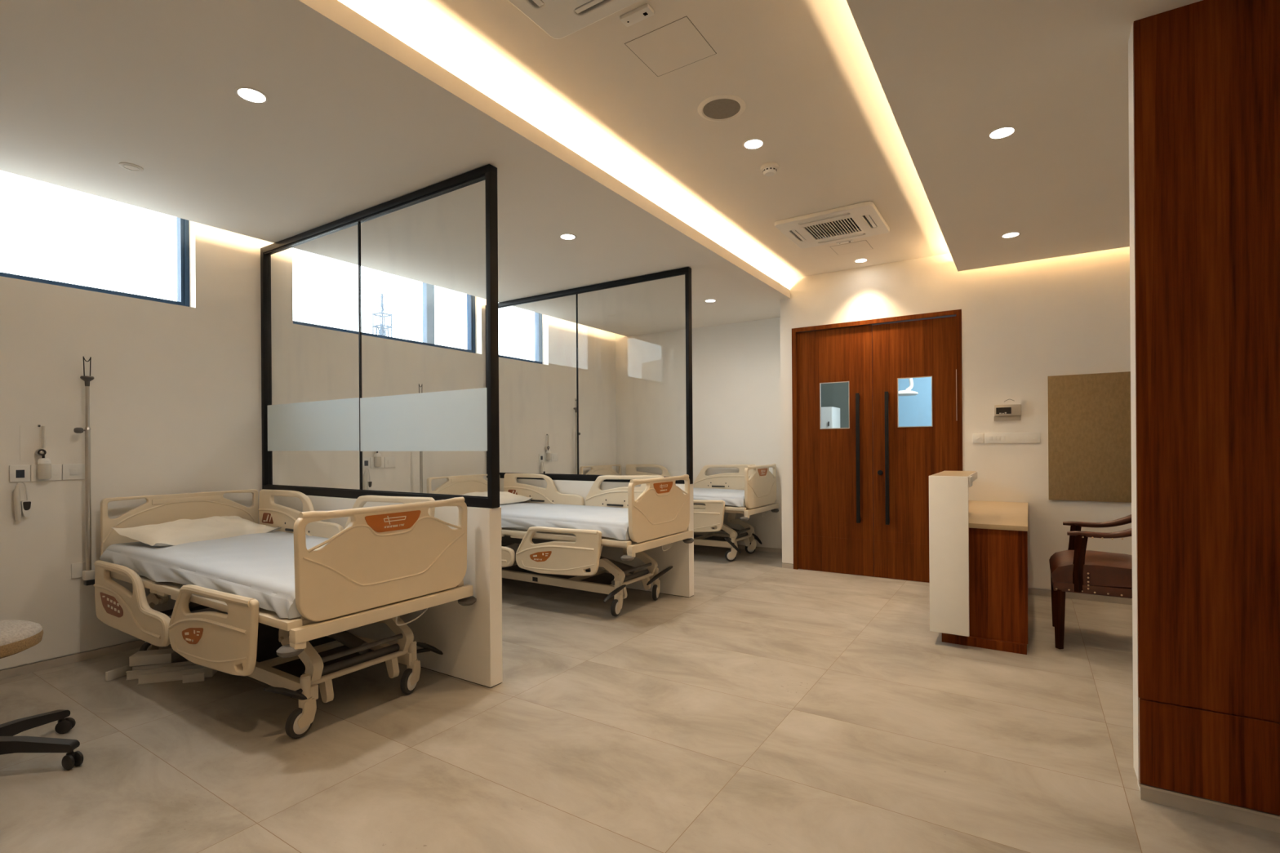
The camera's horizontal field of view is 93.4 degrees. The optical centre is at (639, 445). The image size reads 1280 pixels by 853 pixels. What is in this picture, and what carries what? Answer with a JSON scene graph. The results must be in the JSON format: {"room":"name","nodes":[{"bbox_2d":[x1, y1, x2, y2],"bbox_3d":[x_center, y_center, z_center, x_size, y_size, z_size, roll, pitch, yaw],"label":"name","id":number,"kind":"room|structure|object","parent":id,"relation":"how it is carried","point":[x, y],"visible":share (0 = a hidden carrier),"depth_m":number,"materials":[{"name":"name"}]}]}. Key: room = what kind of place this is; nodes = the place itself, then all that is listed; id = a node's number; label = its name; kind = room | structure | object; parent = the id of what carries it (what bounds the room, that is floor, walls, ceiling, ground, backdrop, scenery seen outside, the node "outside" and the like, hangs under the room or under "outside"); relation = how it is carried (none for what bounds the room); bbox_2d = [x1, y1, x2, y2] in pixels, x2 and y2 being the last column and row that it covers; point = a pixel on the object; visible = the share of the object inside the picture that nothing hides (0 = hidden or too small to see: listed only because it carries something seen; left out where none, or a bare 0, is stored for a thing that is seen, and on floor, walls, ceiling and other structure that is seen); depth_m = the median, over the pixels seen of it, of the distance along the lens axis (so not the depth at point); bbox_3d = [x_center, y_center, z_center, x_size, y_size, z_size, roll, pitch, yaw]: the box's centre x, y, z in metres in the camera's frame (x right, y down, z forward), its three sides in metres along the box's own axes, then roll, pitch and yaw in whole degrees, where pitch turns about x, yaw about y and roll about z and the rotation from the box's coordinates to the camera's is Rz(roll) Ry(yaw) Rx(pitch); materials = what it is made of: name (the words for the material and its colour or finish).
{"room":"hospital room","nodes":[
{"label":"hospital room","id":0,"kind":"room"},
{"bbox_2d":[0,220,616,671],"bbox_3d":[-2.891,-0.279,4.438,0.220,3.100,9.530,0,0,33],"label":"wall","id":1,"kind":"structure","parent":0,"point":[175,390],"depth_m":4.08,"materials":[{"name":"white paint"}]},
{"bbox_2d":[20,500,31,516],"bbox_3d":[-3.428,0.350,3.367,0.028,0.090,0.040,0,0,33],"label":"holder","id":2,"kind":"object","parent":1,"relation":"attached to","point":[26,505],"visible":1,"depth_m":3.36,"materials":[{"name":"white plastic"}]},
{"bbox_2d":[13,481,27,521],"bbox_3d":[-3.436,0.307,3.343,0.029,0.219,0.058,0,0,33],"label":"handset","id":3,"kind":"object","parent":2,"relation":"hanging from","point":[16,495],"visible":1,"depth_m":3.33,"materials":[{"name":"white plastic"}]},
{"bbox_2d":[35,425,51,479],"bbox_3d":[-3.381,0.034,3.417,0.059,0.306,0.062,0,0,33],"label":"oxygen flowmeter","id":4,"kind":"object","parent":1,"relation":"attached to","point":[44,466],"visible":1,"depth_m":3.40,"materials":[{"name":"white plastic"}]},
{"bbox_2d":[36,457,51,479],"bbox_3d":[-3.379,0.128,3.418,0.058,0.118,0.057,0,0,33],"label":"bottle","id":5,"kind":"object","parent":4,"relation":"on","point":[44,466],"depth_m":3.40,"materials":[{"name":"white plastic"}]},
{"bbox_2d":[9,463,84,482],"bbox_3d":[-3.384,0.153,3.454,0.012,0.092,0.322,0,0,33],"label":"outlet panel","id":6,"kind":"object","parent":1,"relation":"attached to","point":[75,471],"visible":0.94,"depth_m":3.46,"materials":[{"name":"white plastic"}]},
{"bbox_2d":[16,470,24,478],"bbox_3d":[-3.445,0.156,3.351,0.004,0.044,0.034,0,0,33],"label":"socket","id":7,"kind":"object","parent":6,"relation":"attached to","point":[20,473],"depth_m":3.35,"materials":[{"name":"black plastic"}]},
{"bbox_2d":[51,467,57,475],"bbox_3d":[-3.374,0.148,3.461,0.004,0.042,0.045,0,0,33],"label":"socket","id":8,"kind":"object","parent":6,"relation":"attached to","point":[54,470],"depth_m":3.47,"materials":[{"name":"white plastic"}]},
{"bbox_2d":[69,468,77,475],"bbox_3d":[-3.325,0.152,3.537,0.004,0.038,0.034,0,0,33],"label":"socket","id":9,"kind":"object","parent":6,"relation":"attached to","point":[72,471],"depth_m":3.54,"materials":[{"name":"white plastic"}]},
{"bbox_2d":[19,425,79,460],"bbox_3d":[-3.386,-0.017,3.462,0.002,0.195,0.250,0,0,33],"label":"access cover","id":10,"kind":"object","parent":1,"relation":"attached to","point":[62,442],"visible":1,"depth_m":3.46,"materials":[{"name":"white paint"}]},
{"bbox_2d":[0,640,145,679],"bbox_3d":[-2.846,1.248,4.297,0.012,0.047,9.330,0,0,33],"label":"baseboard","id":11,"kind":"structure","parent":1,"relation":"attached to","point":[20,670],"depth_m":3.52,"materials":[{"name":"tile"}]},
{"bbox_2d":[71,562,85,578],"bbox_3d":[-3.308,0.735,3.567,0.010,0.085,0.085,0,0,33],"label":"outlet","id":12,"kind":"object","parent":1,"relation":"attached to","point":[77,569],"visible":0.56,"depth_m":3.55,"materials":[{"name":"white plastic"}]},
{"bbox_2d":[0,217,189,306],"bbox_3d":[-3.466,-1.277,3.597,0.077,0.695,1.300,0,0,33],"label":"window","id":13,"kind":"structure","parent":1,"relation":"in","point":[182,224],"depth_m":4.10,"materials":[{"name":"blue metal"}]},
{"bbox_2d":[367,480,372,489],"bbox_3d":[-2.299,0.342,5.118,0.028,0.090,0.040,0,0,33],"label":"holder","id":14,"kind":"object","parent":1,"relation":"attached to","point":[369,482],"visible":0.84,"depth_m":5.11,"materials":[{"name":"white plastic"}]},
{"bbox_2d":[363,468,369,489],"bbox_3d":[-2.307,0.298,5.093,0.029,0.219,0.058,0,0,33],"label":"handset","id":15,"kind":"object","parent":14,"relation":"hanging from","point":[365,476],"visible":0.94,"depth_m":5.07,"materials":[{"name":"white plastic"}]},
{"bbox_2d":[373,451,381,466],"bbox_3d":[-2.252,0.026,5.168,0.059,0.306,0.062,0,0,33],"label":"oxygen flowmeter","id":16,"kind":"object","parent":1,"relation":"attached to","point":[377,459],"visible":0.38,"depth_m":5.15,"materials":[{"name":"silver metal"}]},
{"bbox_2d":[362,457,395,468],"bbox_3d":[-2.255,0.145,5.205,0.012,0.092,0.322,0,0,33],"label":"outlet panel","id":17,"kind":"object","parent":1,"relation":"attached to","point":[386,462],"visible":0.9,"depth_m":5.22,"materials":[{"name":"white plastic"}]},
{"bbox_2d":[364,460,368,466],"bbox_3d":[-2.317,0.147,5.101,0.004,0.044,0.034,0,0,33],"label":"socket","id":18,"kind":"object","parent":17,"relation":"attached to","point":[366,462],"depth_m":5.10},
{"bbox_2d":[293,282,475,353],"bbox_3d":[-2.254,-1.286,5.477,0.077,0.695,1.895,0,0,33],"label":"window","id":19,"kind":"structure","parent":1,"relation":"in","point":[428,290],"depth_m":5.80,"materials":[{"name":"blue metal"}]},
{"bbox_2d":[498,311,542,364],"bbox_3d":[-1.402,-1.292,6.799,0.077,0.695,0.800,0,0,33],"label":"window","id":20,"kind":"structure","parent":1,"relation":"in","point":[538,317],"depth_m":7.09,"materials":[{"name":"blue metal"}]},
{"bbox_2d":[544,434,551,460],"bbox_3d":[-1.068,0.017,7.006,0.059,0.306,0.062,0,0,33],"label":"oxygen flowmeter","id":21,"kind":"object","parent":1,"relation":"attached to","point":[548,452],"visible":1,"depth_m":6.99,"materials":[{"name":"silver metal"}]},
{"bbox_2d":[546,450,551,460],"bbox_3d":[-1.065,0.111,7.007,0.058,0.118,0.057,0,0,33],"label":"bottle","id":22,"kind":"object","parent":21,"relation":"on","point":[548,452],"depth_m":6.99,"materials":[{"name":"white plastic"}]},
{"bbox_2d":[538,453,557,462],"bbox_3d":[-1.070,0.136,7.043,0.012,0.092,0.322,0,0,33],"label":"outlet panel","id":23,"kind":"object","parent":1,"relation":"attached to","point":[542,457],"visible":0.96,"depth_m":7.00,"materials":[{"name":"white plastic"}]},
{"bbox_3d":[-1.115,0.333,6.956,0.028,0.090,0.040,0,0,33],"label":"holder","id":24,"kind":"object","parent":1,"relation":"attached to","visible":0},
{"bbox_2d":[540,461,543,473],"bbox_3d":[-1.122,0.289,6.931,0.029,0.219,0.058,0,0,33],"label":"handset","id":25,"kind":"object","parent":24,"relation":"hanging from","point":[541,466],"visible":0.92,"depth_m":6.91,"materials":[{"name":"white plastic"}]},
{"bbox_2d":[274,495,502,687],"bbox_3d":[-1.752,0.795,3.799,2.375,0.927,0.087,0,0,33],"label":"wall","id":26,"kind":"structure","parent":0,"point":[468,637],"depth_m":3.21,"materials":[{"name":"white paint"}]},
{"bbox_2d":[260,164,499,508],"bbox_3d":[-1.759,-0.563,3.793,2.381,1.788,0.056,0,0,33],"label":"glass screen","id":27,"kind":"object","parent":26,"relation":"on","point":[462,420],"visible":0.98,"depth_m":3.60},
{"bbox_2d":[421,666,502,688],"bbox_3d":[-1.749,1.260,3.799,2.370,0.006,0.079,0,0,33],"label":"trim","id":28,"kind":"structure","parent":26,"relation":"attached to","point":[421,667],"depth_m":3.25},
{"bbox_2d":[0,0,790,336],"bbox_3d":[-1.641,-1.558,3.507,2.526,0.204,9.330,0,0,33],"label":"ceiling","id":29,"kind":"structure","parent":0,"point":[355,118],"depth_m":3.02,"materials":[{"name":"paint"}]},
{"bbox_2d":[233,86,269,103],"bbox_3d":[-1.617,-1.460,2.511,0.124,0.004,0.124,0,0,33],"label":"recessed light","id":30,"kind":"object","parent":29,"relation":"in","point":[246,93],"visible":1,"depth_m":2.51,"materials":[{"name":"paint"}]},
{"bbox_2d":[559,233,576,239],"bbox_3d":[-0.507,-1.469,4.234,0.124,0.004,0.124,0,0,33],"label":"recessed light","id":31,"kind":"object","parent":29,"relation":"in","point":[565,236],"visible":1,"depth_m":4.23,"materials":[{"name":"paint"}]},
{"bbox_2d":[704,299,716,302],"bbox_3d":[0.717,-1.478,6.140,0.124,0.004,0.124,0,0,33],"label":"recessed light","id":32,"kind":"object","parent":29,"relation":"in","point":[705,300],"visible":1,"depth_m":6.13,"materials":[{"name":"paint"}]},
{"bbox_2d":[485,477,693,597],"bbox_3d":[-0.573,0.787,5.627,2.375,0.927,0.087,0,0,33],"label":"wall","id":33,"kind":"structure","parent":0,"point":[678,580],"depth_m":5.08,"materials":[{"name":"white paint"}]},
{"bbox_2d":[485,266,693,484],"bbox_3d":[-0.581,-0.571,5.621,2.381,1.788,0.056,0,0,33],"label":"glass screen","id":34,"kind":"object","parent":33,"relation":"on","point":[686,271],"visible":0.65,"depth_m":5.24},
{"bbox_2d":[626,587,693,597],"bbox_3d":[-0.571,1.251,5.628,2.370,0.006,0.079,0,0,33],"label":"trim","id":35,"kind":"structure","parent":33,"relation":"attached to","point":[626,588],"depth_m":5.08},
{"bbox_2d":[0,545,1279,852],"bbox_3d":[0.656,1.285,3.629,7.000,0.080,12.400,0,0,33],"label":"floor","id":36,"kind":"structure","parent":0,"point":[769,708],"depth_m":2.53,"materials":[{"name":"tile"}]},
{"bbox_2d":[0,620,84,770],"bbox_3d":[-2.631,0.993,2.310,0.750,0.552,0.765,0,0,33],"label":"stool","id":37,"kind":"object","parent":36,"relation":"on","point":[16,637],"visible":1,"depth_m":2.36,"materials":[{"name":"black plastic"}]},
{"bbox_2d":[105,664,134,681],"bbox_3d":[-2.879,1.243,3.318,0.064,0.052,0.140,0,0,13],"label":"wrap","id":38,"kind":"object","parent":36,"relation":"on","point":[119,672],"visible":0.88,"depth_m":3.29,"materials":[{"name":"beige plastic"}]},
{"bbox_2d":[125,661,196,679],"bbox_3d":[-2.655,1.246,3.350,0.300,0.045,0.078,0,0,-19],"label":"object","id":39,"kind":"object","parent":36,"relation":"on","point":[131,675],"visible":0.59,"depth_m":3.35,"materials":[{"name":"beige plastic"}]},
{"bbox_2d":[128,648,179,666],"bbox_3d":[-2.736,1.191,3.399,0.200,0.055,0.100,0,0,-15],"label":"box","id":40,"kind":"object","parent":39,"relation":"on","point":[163,655],"visible":0.87,"depth_m":3.36,"materials":[{"name":"beige plastic"}]},
{"bbox_2d":[137,665,217,684],"bbox_3d":[-2.519,1.243,3.290,0.340,0.050,0.078,0,0,-17],"label":"base frame","id":41,"kind":"object","parent":36,"relation":"on","point":[175,673],"visible":0.87,"depth_m":3.27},
{"bbox_2d":[182,672,204,683],"bbox_3d":[-2.393,1.244,3.231,0.100,0.045,0.012,0,0,-17],"label":"joint","id":42,"kind":"object","parent":36,"relation":"on","point":[193,677],"visible":1,"depth_m":3.23,"materials":[{"name":"beige plastic"}]},
{"bbox_2d":[83,488,476,738],"bbox_3d":[-2.058,0.768,3.354,2.262,0.994,0.997,0,0,33],"label":"hospital bed","id":43,"kind":"object","parent":36,"relation":"on","point":[388,562],"visible":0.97,"depth_m":2.83,"materials":[{"name":"beige plastic"}]},
{"bbox_2d":[73,356,94,580],"bbox_3d":[-3.263,0.132,3.539,0.062,1.315,0.094,0,0,33],"label":"pole","id":44,"kind":"object","parent":43,"relation":"attached to","point":[89,574],"visible":0.99,"depth_m":3.54,"materials":[{"name":"silver metal"}]},
{"bbox_2d":[83,579,94,586],"bbox_3d":[-3.237,0.804,3.566,0.050,0.030,0.075,0,0,33],"label":"socket","id":45,"kind":"object","parent":43,"relation":"attached to","point":[91,582],"depth_m":3.54,"materials":[{"name":"black plastic"}]},
{"bbox_2d":[99,530,328,618],"bbox_3d":[-2.064,0.628,3.329,2.118,0.138,0.868,0,0,33],"label":"mattress","id":46,"kind":"object","parent":43,"relation":"on","point":[260,566],"visible":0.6,"depth_m":3.04,"materials":[{"name":"white fabric"}]},
{"bbox_2d":[111,515,281,546],"bbox_3d":[-2.746,0.524,3.785,0.445,0.132,0.750,0,0,23],"label":"pillow","id":47,"kind":"object","parent":46,"relation":"on","point":[180,531],"visible":0.89,"depth_m":3.64,"materials":[{"name":"beige fabric"}]},
{"bbox_2d":[426,473,693,616],"bbox_3d":[-0.764,0.748,5.159,2.262,1.014,1.019,0,0,33],"label":"hospital bed","id":48,"kind":"object","parent":36,"relation":"on","point":[659,510],"visible":0.8,"depth_m":4.68,"materials":[{"name":"beige plastic"}]},
{"bbox_2d":[418,383,422,493],"bbox_3d":[-1.950,0.102,5.405,0.062,1.315,0.094,0,0,33],"label":"pole","id":49,"kind":"object","parent":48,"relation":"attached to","point":[420,452],"visible":0.38,"depth_m":5.38,"materials":[{"name":"silver metal"}]},
{"bbox_2d":[499,502,631,540],"bbox_3d":[-0.764,0.600,5.142,2.118,0.136,0.868,0,0,33],"label":"mattress","id":50,"kind":"object","parent":48,"relation":"on","point":[611,522],"visible":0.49,"depth_m":4.72,"materials":[{"name":"white fabric"}]},
{"bbox_2d":[458,491,532,505],"bbox_3d":[-1.414,0.487,5.661,0.448,0.124,0.750,0,0,36],"label":"pillow","id":51,"kind":"object","parent":50,"relation":"on","point":[505,497],"visible":0.45,"depth_m":5.65,"materials":[{"name":"beige fabric"}]},
{"bbox_2d":[579,463,778,561],"bbox_3d":[0.383,0.730,7.160,2.262,1.034,1.098,0,0,33],"label":"hospital bed","id":52,"kind":"object","parent":36,"relation":"on","point":[758,483],"visible":0.58,"depth_m":6.72,"materials":[{"name":"beige plastic"}]},
{"bbox_2d":[573,398,580,474],"bbox_3d":[-0.774,0.073,7.419,0.062,1.315,0.094,0,0,33],"label":"pole","id":53,"kind":"object","parent":52,"relation":"attached to","point":[575,407],"visible":0.64,"depth_m":7.39,"materials":[{"name":"silver metal"}]},
{"bbox_2d":[693,487,745,506],"bbox_3d":[0.405,0.570,7.177,2.118,0.137,0.868,0,0,33],"label":"mattress","id":54,"kind":"object","parent":52,"relation":"on","point":[731,497],"visible":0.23,"depth_m":6.51,"materials":[{"name":"white fabric"}]},
{"bbox_2d":[821,406,839,428],"bbox_3d":[2.452,0.322,8.457,0.600,1.700,0.430,0,0,33],"label":"tall cabinet","id":55,"kind":"object","parent":36,"relation":"on","point":[830,415],"visible":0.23,"depth_m":8.19,"materials":[{"name":"white laminate"}]},
{"bbox_2d":[928,471,1027,654],"bbox_3d":[2.505,0.706,4.365,0.517,1.052,1.805,0,0,33],"label":"reception desk","id":56,"kind":"object","parent":36,"relation":"on","point":[978,550],"visible":1,"depth_m":3.68,"materials":[{"name":"brown wood"}]},
{"bbox_2d":[968,500,1027,531],"bbox_3d":[2.556,0.488,4.397,0.462,0.029,1.693,0,0,33],"label":"countertop","id":57,"kind":"structure","parent":56,"relation":"on","point":[996,515],"depth_m":4.11,"materials":[{"name":"beige stone"}]},
{"bbox_2d":[1048,514,1132,649],"bbox_3d":[2.929,0.741,3.719,0.657,0.981,0.594,0,0,33],"label":"armchair","id":58,"kind":"object","parent":36,"relation":"on","point":[1076,569],"visible":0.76,"depth_m":3.60,"materials":[{"name":"leather"}]},
{"bbox_2d":[337,0,950,283],"bbox_3d":[-0.106,-1.721,2.546,6.970,0.100,9.680,0,0,33],"label":"ceiling","id":59,"kind":"structure","parent":0,"point":[805,75],"depth_m":2.98,"materials":[{"name":"paint"}]},
{"bbox_2d":[508,0,639,39],"bbox_3d":[-0.222,-1.655,1.979,0.705,0.033,0.655,0,0,33],"label":"air conditioner","id":60,"kind":"object","parent":59,"relation":"attached to","point":[559,19],"depth_m":2.28,"materials":[{"name":"white plastic"}]},
{"bbox_2d":[619,3,654,26],"bbox_3d":[-0.011,-1.663,2.329,0.130,0.018,0.052,0,0,33],"label":"receiver","id":61,"kind":"object","parent":59,"relation":"attached to","point":[646,11],"visible":1,"depth_m":2.32,"materials":[{"name":"white plastic"}]},
{"bbox_2d":[624,15,716,76],"bbox_3d":[0.131,-1.673,2.537,0.294,0.002,0.270,0,0,33],"label":"access hatch","id":62,"kind":"object","parent":59,"relation":"attached to","point":[675,45],"visible":1,"depth_m":2.53,"materials":[{"name":"paint"}]},
{"bbox_2d":[697,94,745,121],"bbox_3d":[0.405,-1.671,2.989,0.236,0.010,0.236,0,0,33],"label":"ceiling speaker","id":63,"kind":"object","parent":59,"relation":"attached to","point":[718,108],"visible":1,"depth_m":2.98,"materials":[{"name":"paint"}]},
{"bbox_2d":[742,137,764,149],"bbox_3d":[0.630,-1.676,3.346,0.124,0.004,0.124,0,0,33],"label":"recessed light","id":64,"kind":"object","parent":59,"relation":"in","point":[755,143],"visible":1,"depth_m":3.34,"materials":[{"name":"paint"}]},
{"bbox_2d":[760,162,778,176],"bbox_3d":[0.779,-1.654,3.619,0.110,0.049,0.110,0,0,33],"label":"smoke detector","id":65,"kind":"object","parent":59,"relation":"attached to","point":[769,169],"visible":1,"depth_m":3.59,"materials":[{"name":"paint"}]},
{"bbox_2d":[774,200,889,248],"bbox_3d":[1.470,-1.667,4.592,0.705,0.033,0.655,0,0,33],"label":"air conditioner","id":66,"kind":"object","parent":59,"relation":"attached to","point":[862,220],"depth_m":4.53,"materials":[{"name":"white plastic"}]},
{"bbox_2d":[800,216,863,240],"bbox_3d":[1.470,-1.663,4.592,0.379,0.024,0.349,0,0,33],"label":"ceiling vent","id":67,"kind":"object","parent":66,"relation":"in","point":[847,225],"depth_m":4.61,"materials":[{"name":"white plastic"}]},
{"bbox_2d":[835,239,853,244],"bbox_3d":[1.681,-1.676,4.942,0.130,0.018,0.052,0,0,33],"label":"receiver","id":68,"kind":"object","parent":59,"relation":"attached to","point":[851,240],"visible":0.75,"depth_m":4.93,"materials":[{"name":"white plastic"}]},
{"bbox_2d":[830,240,872,254],"bbox_3d":[1.800,-1.685,5.126,0.294,0.002,0.270,0,0,33],"label":"access hatch","id":69,"kind":"object","parent":59,"relation":"attached to","point":[860,246],"visible":1,"depth_m":5.12,"materials":[{"name":"paint"}]},
{"bbox_2d":[853,258,868,262],"bbox_3d":[2.011,-1.686,5.484,0.124,0.004,0.124,0,0,33],"label":"recessed light","id":70,"kind":"object","parent":59,"relation":"in","point":[859,260],"visible":1,"depth_m":5.49,"materials":[{"name":"paint"}]},
{"bbox_2d":[615,317,782,548],"bbox_3d":[0.816,-0.306,7.569,2.620,3.100,0.150,0,0,33],"label":"wall","id":71,"kind":"structure","parent":0,"point":[736,406],"depth_m":7.45,"materials":[{"name":"white paint"}]},
{"bbox_2d":[693,544,782,553],"bbox_3d":[0.785,1.221,7.513,2.609,0.047,0.012,0,0,33],"label":"baseboard","id":72,"kind":"structure","parent":71,"relation":"attached to","point":[740,547],"depth_m":7.08,"materials":[{"name":"tile"}]},
{"bbox_2d":[821,382,848,427],"bbox_3d":[2.628,-0.320,9.013,1.700,3.100,0.400,0,0,33],"label":"wall","id":73,"kind":"structure","parent":0,"point":[833,394],"depth_m":8.63,"materials":[{"name":"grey paint"}]},
{"bbox_2d":[897,377,931,426],"bbox_3d":[4.425,-0.333,7.925,2.900,3.100,0.120,0,0,33],"label":"wall","id":74,"kind":"structure","parent":0,"point":[915,410],"depth_m":8.26,"materials":[{"name":"paint"}]},
{"bbox_2d":[779,246,1132,598],"bbox_3d":[3.368,-0.325,5.446,3.991,3.100,0.953,0,0,33],"label":"wall","id":75,"kind":"structure","parent":0,"point":[1024,324],"depth_m":5.04,"materials":[{"name":"white paint"}]},
{"bbox_2d":[791,309,962,582],"bbox_3d":[2.201,0.025,5.700,1.511,2.418,0.188,0,0,33],"label":"door","id":76,"kind":"structure","parent":75,"relation":"in","point":[860,491],"depth_m":5.67,"materials":[{"name":"brown wood"}]},
{"bbox_2d":[782,563,1132,604],"bbox_3d":[3.124,1.203,5.050,3.991,0.047,0.012,0,0,33],"label":"baseboard","id":77,"kind":"structure","parent":75,"relation":"attached to","point":[1030,591],"depth_m":4.79,"materials":[{"name":"tile"}]},
{"bbox_2d":[972,433,983,443],"bbox_3d":[2.900,-0.064,5.170,0.082,0.080,0.020,0,0,33],"label":"switch plate","id":78,"kind":"object","parent":75,"relation":"attached to","point":[979,437],"visible":1,"depth_m":5.17,"materials":[{"name":"white plastic"}]},
{"bbox_2d":[993,415,1021,421],"bbox_3d":[3.084,-0.231,5.060,0.195,0.040,0.004,0,0,33],"label":"strip","id":79,"kind":"object","parent":75,"relation":"attached to","point":[1012,417],"visible":1,"depth_m":5.06,"materials":[{"name":"white plastic"}]},
{"bbox_2d":[994,400,1021,416],"bbox_3d":[3.072,-0.318,5.035,0.190,0.130,0.058,0,0,33],"label":"box","id":80,"kind":"object","parent":75,"relation":"attached to","point":[1011,409],"visible":1,"depth_m":5.01,"materials":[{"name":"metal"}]},
{"bbox_2d":[984,431,1039,443],"bbox_3d":[3.108,-0.067,5.039,0.389,0.087,0.014,0,0,33],"label":"switch plate","id":81,"kind":"object","parent":75,"relation":"attached to","point":[989,437],"visible":1,"depth_m":5.03,"materials":[{"name":"white plastic"}]},
{"bbox_2d":[1048,371,1131,502],"bbox_3d":[3.541,-0.066,4.755,0.530,1.003,0.022,0,0,33],"label":"board","id":82,"kind":"object","parent":75,"relation":"attached to","point":[1090,434],"visible":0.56,"depth_m":4.74,"materials":[{"name":"brown fabric"}]},
{"bbox_2d":[846,0,1201,271],"bbox_3d":[1.439,-1.583,0.979,2.376,0.198,8.417,0,0,33],"label":"ceiling","id":83,"kind":"structure","parent":0,"point":[951,73],"depth_m":2.67,"materials":[{"name":"paint"}]},
{"bbox_2d":[986,125,1017,139],"bbox_3d":[1.717,-1.485,2.860,0.124,0.004,0.124,0,0,33],"label":"recessed light","id":84,"kind":"object","parent":83,"relation":"in","point":[1002,132],"visible":1,"depth_m":2.86,"materials":[{"name":"paint"}]},
{"bbox_2d":[1000,231,1021,238],"bbox_3d":[2.623,-1.492,4.265,0.124,0.004,0.124,0,0,33],"label":"recessed light","id":85,"kind":"object","parent":83,"relation":"in","point":[1011,234],"visible":1,"depth_m":4.25,"materials":[{"name":"paint"}]},
{"bbox_2d":[1128,23,1140,789],"bbox_3d":[2.429,-0.130,1.745,1.560,2.724,0.118,0,0,33],"label":"wall","id":86,"kind":"structure","parent":0,"point":[1131,43],"depth_m":2.16,"materials":[{"name":"white paint"}]},
{"bbox_2d":[1133,0,1279,815],"bbox_3d":[2.394,-0.158,1.690,1.558,2.666,0.012,0,0,33],"label":"wall panel","id":87,"kind":"object","parent":86,"relation":"attached to","point":[1206,73],"depth_m":2.00,"materials":[{"name":"brown wood"}]},
{"bbox_2d":[1138,782,1279,833],"bbox_3d":[2.409,1.209,1.693,1.555,0.046,0.017,0,0,33],"label":"baseboard","id":88,"kind":"structure","parent":86,"relation":"attached to","point":[1246,818],"depth_m":2.01,"materials":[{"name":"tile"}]},
{"bbox_3d":[2.974,-1.822,7.168,4.500,0.100,3.113,0,0,33],"label":"ceiling","id":89,"kind":"structure","parent":0,"visible":0},
{"bbox_2d":[898,377,918,395],"bbox_3d":[3.256,-1.198,7.414,0.300,1.152,0.300,0,0,33],"label":"lamp","id":90,"kind":"object","parent":89,"relation":"hanging from","point":[908,392],"visible":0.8,"depth_m":7.34,"materials":[{"name":"white laminate"}]},
{"label":"outside","id":91,"kind":"structure","parent":0,"visible":0},
{"bbox_2d":[372,293,392,337],"bbox_3d":[-25.612,-4.844,60.033,1.930,20.631,1.950,0,0,33],"label":"lattice mast","id":92,"kind":"object","parent":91,"point":[381,331],"visible":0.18,"depth_m":59.95,"materials":[{"name":"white metal"}]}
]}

